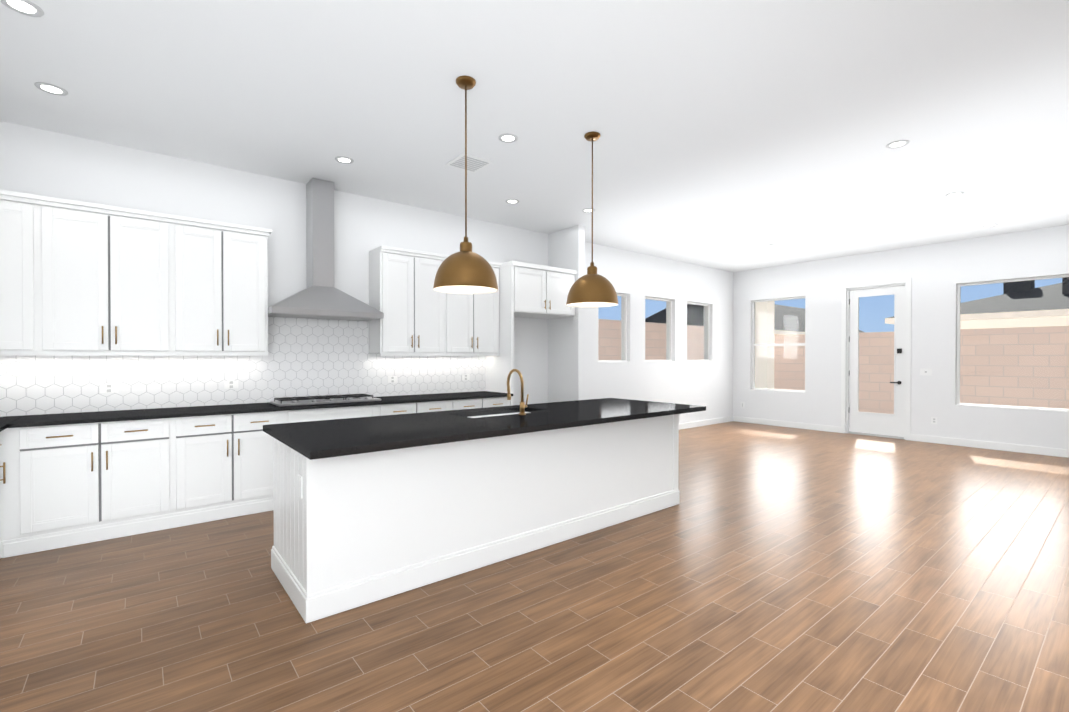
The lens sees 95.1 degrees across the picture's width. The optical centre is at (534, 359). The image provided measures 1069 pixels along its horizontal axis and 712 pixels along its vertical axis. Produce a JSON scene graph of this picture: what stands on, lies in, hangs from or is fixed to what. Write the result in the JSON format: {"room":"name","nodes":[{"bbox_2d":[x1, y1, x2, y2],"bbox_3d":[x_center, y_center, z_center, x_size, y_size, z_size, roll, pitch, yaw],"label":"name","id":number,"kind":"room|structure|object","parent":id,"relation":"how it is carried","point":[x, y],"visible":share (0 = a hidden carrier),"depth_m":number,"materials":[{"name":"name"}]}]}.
{"room":"kitchen","nodes":[
{"label":"kitchen","id":0,"kind":"room"},
{"bbox_2d":[0,121,732,423],"bbox_3d":[-0.184,-0.252,6.992,11.580,3.170,0.200,0,0,-39],"label":"wall","id":1,"kind":"structure","parent":0,"point":[36,161],"depth_m":5.66,"materials":[{"name":"white paint"}]},
{"bbox_2d":[0,194,39,353],"bbox_3d":[-4.063,-0.617,3.502,0.756,1.114,0.347,0,0,-39],"label":"upper cabinet","id":2,"kind":"object","parent":1,"relation":"attached to","point":[19,214],"depth_m":3.55,"materials":[{"name":"white wood"}]},
{"bbox_2d":[40,198,175,353],"bbox_3d":[-3.460,-0.620,3.989,0.795,1.114,0.347,0,0,-39],"label":"upper cabinet","id":3,"kind":"object","parent":1,"relation":"attached to","point":[148,312],"depth_m":3.84,"materials":[{"name":"white wood"}]},
{"bbox_2d":[100,384,117,392],"bbox_3d":[-3.574,0.242,4.110,0.115,0.075,0.006,0,0,-39],"label":"electrical outlet","id":4,"kind":"object","parent":1,"relation":"attached to","point":[108,388],"visible":1,"depth_m":4.11,"materials":[{"name":"white plastic"}]},
{"bbox_2d":[172,218,271,353],"bbox_3d":[-2.870,-0.623,4.465,0.720,1.114,0.347,0,0,-39],"label":"upper cabinet","id":5,"kind":"object","parent":1,"relation":"attached to","point":[222,271],"depth_m":4.32,"materials":[{"name":"white wood"}]},
{"bbox_2d":[224,381,237,388],"bbox_3d":[-2.890,0.238,4.663,0.115,0.075,0.006,0,0,-39],"label":"electrical outlet","id":6,"kind":"object","parent":1,"relation":"attached to","point":[230,384],"visible":1,"depth_m":4.66,"materials":[{"name":"white plastic"}]},
{"bbox_2d":[260,178,383,317],"bbox_3d":[-2.134,-1.153,4.959,1.050,1.338,0.501,0,0,-39],"label":"range hood","id":7,"kind":"object","parent":1,"relation":"attached to","point":[320,296],"depth_m":4.96,"materials":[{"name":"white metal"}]},
{"bbox_2d":[388,376,396,382],"bbox_3d":[-1.645,0.232,5.668,0.115,0.075,0.006,0,0,-39],"label":"electrical outlet","id":8,"kind":"object","parent":1,"relation":"attached to","point":[392,379],"visible":1,"depth_m":5.67,"materials":[{"name":"white plastic"}]},
{"bbox_2d":[368,246,447,353],"bbox_3d":[-1.452,-0.630,5.610,0.776,1.114,0.347,0,0,-39],"label":"upper cabinet","id":9,"kind":"object","parent":1,"relation":"attached to","point":[414,320],"depth_m":5.45,"materials":[{"name":"white wood"}]},
{"bbox_2d":[462,374,469,379],"bbox_3d":[-0.882,0.228,6.284,0.115,0.075,0.006,0,0,-39],"label":"electrical outlet","id":10,"kind":"object","parent":1,"relation":"attached to","point":[465,376],"visible":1,"depth_m":6.29,"materials":[{"name":"white plastic"}]},
{"bbox_2d":[448,262,499,353],"bbox_3d":[-0.849,-0.634,6.097,0.774,1.114,0.347,0,0,-39],"label":"upper cabinet","id":11,"kind":"object","parent":1,"relation":"attached to","point":[473,319],"depth_m":5.98,"materials":[{"name":"white wood"}]},
{"bbox_2d":[500,261,575,317],"bbox_3d":[-0.031,-0.907,6.602,1.056,0.626,0.587,0,0,-39],"label":"upper cabinet","id":12,"kind":"object","parent":1,"relation":"attached to","point":[529,290],"depth_m":6.27,"materials":[{"name":"white wood"}]},
{"bbox_2d":[598,293,628,361],"bbox_3d":[1.288,-0.534,8.128,0.780,1.156,0.119,0,0,-39],"label":"window","id":13,"kind":"structure","parent":1,"relation":"in","point":[624,336],"depth_m":8.37,"materials":[{"name":"white"}]},
{"bbox_2d":[645,297,674,361],"bbox_3d":[2.245,-0.539,8.900,0.880,1.156,0.119,0,0,-39],"label":"window","id":14,"kind":"structure","parent":1,"relation":"in","point":[670,328],"depth_m":9.17,"materials":[{"name":"white"}]},
{"bbox_2d":[687,302,708,360],"bbox_3d":[3.229,-0.544,9.695,0.890,1.156,0.119,0,0,-39],"label":"window","id":15,"kind":"structure","parent":1,"relation":"in","point":[707,331],"depth_m":9.96,"materials":[{"name":"white"}]},
{"bbox_2d":[679,416,732,429],"bbox_3d":[2.264,1.266,8.841,5.059,0.109,0.014,0,0,-39],"label":"baseboard","id":16,"kind":"structure","parent":1,"relation":"attached to","point":[724,419],"depth_m":9.76,"materials":[{"name":"white wood"}]},
{"bbox_2d":[0,421,1068,711],"bbox_3d":[2.366,1.404,3.844,11.580,0.100,8.320,0,0,-39],"label":"floor","id":17,"kind":"structure","parent":0,"point":[770,569],"depth_m":2.65,"materials":[{"name":"brown wood"}]},
{"bbox_2d":[0,430,3,558],"bbox_3d":[-3.685,0.915,2.925,0.606,0.888,0.599,0,0,-39],"label":"base cabinet","id":18,"kind":"object","parent":17,"relation":"on","point":[1,431],"depth_m":3.34,"materials":[{"name":"white wood"}]},
{"bbox_2d":[0,414,19,429],"bbox_3d":[-3.328,0.457,2.503,0.636,0.030,2.837,0,0,-39],"label":"countertop","id":19,"kind":"structure","parent":18,"relation":"on","point":[7,418],"depth_m":3.53,"materials":[{"name":"black stone"}]},
{"bbox_2d":[32,418,175,551],"bbox_3d":[-3.415,0.909,3.881,0.853,0.888,0.587,0,0,-39],"label":"base cabinet","id":20,"kind":"object","parent":17,"relation":"on","point":[96,481],"depth_m":3.66,"materials":[{"name":"white wood"}]},
{"bbox_2d":[8,390,511,429],"bbox_3d":[-2.114,0.441,4.909,4.275,0.030,0.617,0,0,-39],"label":"countertop","id":21,"kind":"structure","parent":20,"relation":"on","point":[389,399],"depth_m":4.31,"materials":[{"name":"black stone"}]},
{"bbox_2d":[176,410,287,526],"bbox_3d":[-2.762,0.905,4.409,0.825,0.888,0.587,0,0,-39],"label":"base cabinet","id":22,"kind":"object","parent":17,"relation":"on","point":[224,462],"depth_m":4.14,"materials":[{"name":"white wood"}]},
{"bbox_2d":[288,406,379,422],"bbox_3d":[-2.106,0.902,4.938,0.860,0.888,0.587,0,0,-39],"label":"base cabinet","id":23,"kind":"object","parent":17,"relation":"on","point":[337,412],"depth_m":4.71,"materials":[{"name":"white wood"}]},
{"bbox_2d":[380,402,451,415],"bbox_3d":[-1.445,0.899,5.472,0.840,0.888,0.587,0,0,-39],"label":"base cabinet","id":24,"kind":"object","parent":17,"relation":"on","point":[401,407],"depth_m":5.22,"materials":[{"name":"white wood"}]},
{"bbox_2d":[271,413,681,622],"bbox_3d":[-0.194,0.914,3.888,3.253,0.878,0.897,0,0,-39],"label":"kitchen island","id":25,"kind":"object","parent":17,"relation":"on","point":[368,510],"depth_m":3.07,"materials":[{"name":"white paint"}]},
{"bbox_2d":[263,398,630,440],"bbox_3d":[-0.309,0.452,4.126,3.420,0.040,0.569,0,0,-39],"label":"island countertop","id":26,"kind":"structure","parent":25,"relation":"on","point":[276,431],"depth_m":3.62,"materials":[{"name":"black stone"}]},
{"bbox_2d":[463,409,534,416],"bbox_3d":[-0.273,0.583,4.035,0.804,0.244,0.404,0,0,-39],"label":"sink","id":27,"kind":"object","parent":26,"relation":"in","point":[512,410],"depth_m":4.14,"materials":[{"name":"silver metal"}]},
{"bbox_2d":[283,401,705,460],"bbox_3d":[0.060,0.455,3.669,3.420,0.040,0.605,0,0,-39],"label":"island countertop","id":28,"kind":"structure","parent":25,"relation":"on","point":[380,438],"depth_m":3.11,"materials":[{"name":"black stone"}]},
{"bbox_2d":[452,398,511,409],"bbox_3d":[-0.795,0.895,5.996,0.830,0.888,0.587,0,0,-39],"label":"base cabinet","id":29,"kind":"object","parent":17,"relation":"on","point":[461,403],"depth_m":5.74,"materials":[{"name":"white wood"}]},
{"bbox_2d":[0,0,1068,271],"bbox_3d":[2.366,-1.876,3.822,11.580,0.120,8.320,0,0,-39],"label":"ceiling","id":30,"kind":"structure","parent":0,"point":[734,130],"depth_m":3.49,"materials":[{"name":"white paint"}]},
{"bbox_2d":[0,0,43,16],"bbox_3d":[-2.618,-1.804,2.498,0.162,0.006,0.162,0,1,42],"label":"recessed light","id":31,"kind":"object","parent":30,"relation":"in","point":[26,8],"depth_m":2.51,"materials":[{"name":"grey plastic"}]},
{"bbox_2d":[34,82,67,95],"bbox_3d":[-3.232,-1.809,3.274,0.162,0.006,0.162,0,1,42],"label":"recessed light","id":32,"kind":"object","parent":30,"relation":"in","point":[46,87],"depth_m":3.27,"materials":[{"name":"grey plastic"}]},
{"bbox_2d":[335,156,353,163],"bbox_3d":[-1.733,-1.816,4.459,0.162,0.006,0.162,0,1,42],"label":"recessed light","id":33,"kind":"object","parent":30,"relation":"in","point":[346,160],"depth_m":4.46,"materials":[{"name":"grey plastic"}]},
{"bbox_2d":[433,76,497,293],"bbox_3d":[-0.447,-1.132,3.188,0.418,1.358,0.418,0,0,-39],"label":"pendant light","id":34,"kind":"object","parent":30,"relation":"hanging from","point":[465,270],"visible":1,"depth_m":3.08,"materials":[{"name":"gold metal"}]},
{"bbox_2d":[446,153,492,172],"bbox_3d":[-0.603,-1.813,4.523,0.320,0.013,0.320,0,0,-39],"label":"ceiling vent","id":35,"kind":"object","parent":30,"relation":"in","point":[475,164],"depth_m":4.51,"materials":[{"name":"white metal"}]},
{"bbox_2d":[498,134,517,142],"bbox_3d":[-0.216,-1.814,4.013,0.162,0.006,0.162,0,0,6],"label":"recessed light","id":36,"kind":"object","parent":30,"relation":"in","point":[507,138],"depth_m":4.01,"materials":[{"name":"grey plastic"}]},
{"bbox_2d":[505,199,519,203],"bbox_3d":[-0.255,-1.824,5.652,0.162,0.006,0.162,0,1,42],"label":"recessed light","id":37,"kind":"object","parent":30,"relation":"in","point":[510,201],"depth_m":5.65,"materials":[{"name":"grey plastic"}]},
{"bbox_2d":[582,208,594,212],"bbox_3d":[0.664,-1.826,5.995,0.162,0.006,0.162,0,1,42],"label":"recessed light","id":38,"kind":"object","parent":30,"relation":"in","point":[588,210],"depth_m":5.99,"materials":[{"name":"grey plastic"}]},
{"bbox_2d":[566,132,617,307],"bbox_3d":[0.468,-1.130,3.966,0.418,1.373,0.418,0,0,-39],"label":"pendant light","id":39,"kind":"object","parent":30,"relation":"hanging from","point":[592,288],"visible":1,"depth_m":3.85,"materials":[{"name":"gold metal"}]},
{"bbox_2d":[886,140,909,148],"bbox_3d":[3.060,-1.814,4.126,0.162,0.006,0.162,0,1,42],"label":"recessed light","id":40,"kind":"object","parent":30,"relation":"in","point":[896,144],"depth_m":4.12,"materials":[{"name":"grey plastic"}]},
{"bbox_2d":[945,192,964,196],"bbox_3d":[4.639,-1.823,5.401,0.162,0.006,0.162,0,1,42],"label":"recessed light","id":41,"kind":"object","parent":30,"relation":"in","point":[955,193],"depth_m":5.40,"materials":[{"name":"grey plastic"}]},
{"bbox_2d":[548,225,584,402],"bbox_3d":[0.446,-0.251,6.960,0.120,3.169,0.639,0,0,-39],"label":"wall","id":42,"kind":"structure","parent":0,"point":[566,350],"depth_m":6.84,"materials":[{"name":"white paint"}]},
{"bbox_2d":[733,225,1068,449],"bbox_3d":[6.793,-0.255,7.407,0.200,3.170,7.920,0,0,-39],"label":"wall","id":43,"kind":"structure","parent":0,"point":[937,273],"depth_m":7.92,"materials":[{"name":"white paint"}]},
{"bbox_2d":[750,296,805,392],"bbox_3d":[4.854,-0.295,9.746,0.119,1.836,1.075,0,0,-39],"label":"window","id":44,"kind":"structure","parent":43,"relation":"in","point":[754,345],"depth_m":9.88,"materials":[{"name":"white"}]},
{"bbox_2d":[733,416,840,432],"bbox_3d":[4.885,1.261,9.610,0.013,0.109,2.050,0,0,-39],"label":"baseboard","id":45,"kind":"structure","parent":43,"relation":"attached to","point":[837,429],"depth_m":9.51,"materials":[{"name":"white wood"}]},
{"bbox_2d":[841,278,911,439],"bbox_3d":[5.912,-0.010,8.464,0.186,2.663,1.020,0,0,-39],"label":"door","id":46,"kind":"structure","parent":43,"relation":"attached to","point":[896,424],"depth_m":8.42,"materials":[{"name":"white wood"}]},
{"bbox_2d":[920,368,931,375],"bbox_3d":[6.291,0.198,7.866,0.006,0.115,0.160,0,0,-39],"label":"light switch","id":47,"kind":"object","parent":43,"relation":"attached to","point":[926,371],"visible":1,"depth_m":7.86,"materials":[{"name":"white plastic"}]},
{"bbox_2d":[931,417,936,423],"bbox_3d":[6.360,0.968,7.785,0.006,0.115,0.075,0,0,-39],"label":"electrical outlet","id":48,"kind":"object","parent":43,"relation":"attached to","point":[933,420],"visible":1,"depth_m":7.79,"materials":[{"name":"white plastic"}]},
{"bbox_2d":[910,434,1068,457],"bbox_3d":[7.671,1.283,6.160,0.013,0.109,4.800,0,0,-39],"label":"baseboard","id":49,"kind":"structure","parent":43,"relation":"attached to","point":[1057,452],"depth_m":7.24,"materials":[{"name":"white wood"}]},
{"bbox_2d":[956,274,1068,411],"bbox_3d":[6.959,-0.230,7.140,0.119,1.881,1.235,0,0,-39],"label":"window","id":50,"kind":"structure","parent":43,"relation":"in","point":[959,342],"depth_m":7.26,"materials":[{"name":"white"}]},
{"label":"outside","id":51,"kind":"structure","parent":0,"visible":0},
{"bbox_3d":[5.392,1.323,25.566,59.180,0.019,57.920,0,0,-39],"label":"ground","id":52,"kind":"structure","parent":51,"visible":0},
{"bbox_2d":[598,319,703,359],"bbox_3d":[-2.675,0.268,7.812,20.330,2.320,0.260,0,0,-39],"label":"fence","id":53,"kind":"object","parent":52,"relation":"on","point":[652,330],"depth_m":12.17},
{"bbox_2d":[645,304,863,334],"bbox_3d":[10.777,-0.671,23.038,14.900,4.000,4.700,0,0,-39],"label":"house","id":54,"kind":"structure","parent":52,"relation":"on","point":[788,320],"depth_m":19.89,"materials":[{"name":"beige paint"}]},
{"bbox_2d":[755,301,774,388],"bbox_3d":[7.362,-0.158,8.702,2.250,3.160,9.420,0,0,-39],"label":"column","id":55,"kind":"structure","parent":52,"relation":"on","point":[764,324],"depth_m":12.08,"materials":[{"name":"white paint"}]},
{"bbox_2d":[774,326,1068,413],"bbox_3d":[10.917,0.423,7.001,0.260,2.020,18.100,0,0,-39],"label":"fence","id":56,"kind":"object","parent":52,"relation":"on","point":[997,383],"depth_m":9.48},
{"bbox_2d":[885,277,1068,328],"bbox_3d":[19.575,-0.606,9.165,12.500,4.050,18.500,0,0,-39],"label":"house","id":57,"kind":"structure","parent":52,"relation":"on","point":[973,312],"depth_m":11.16,"materials":[{"name":"white paint"}]}
]}

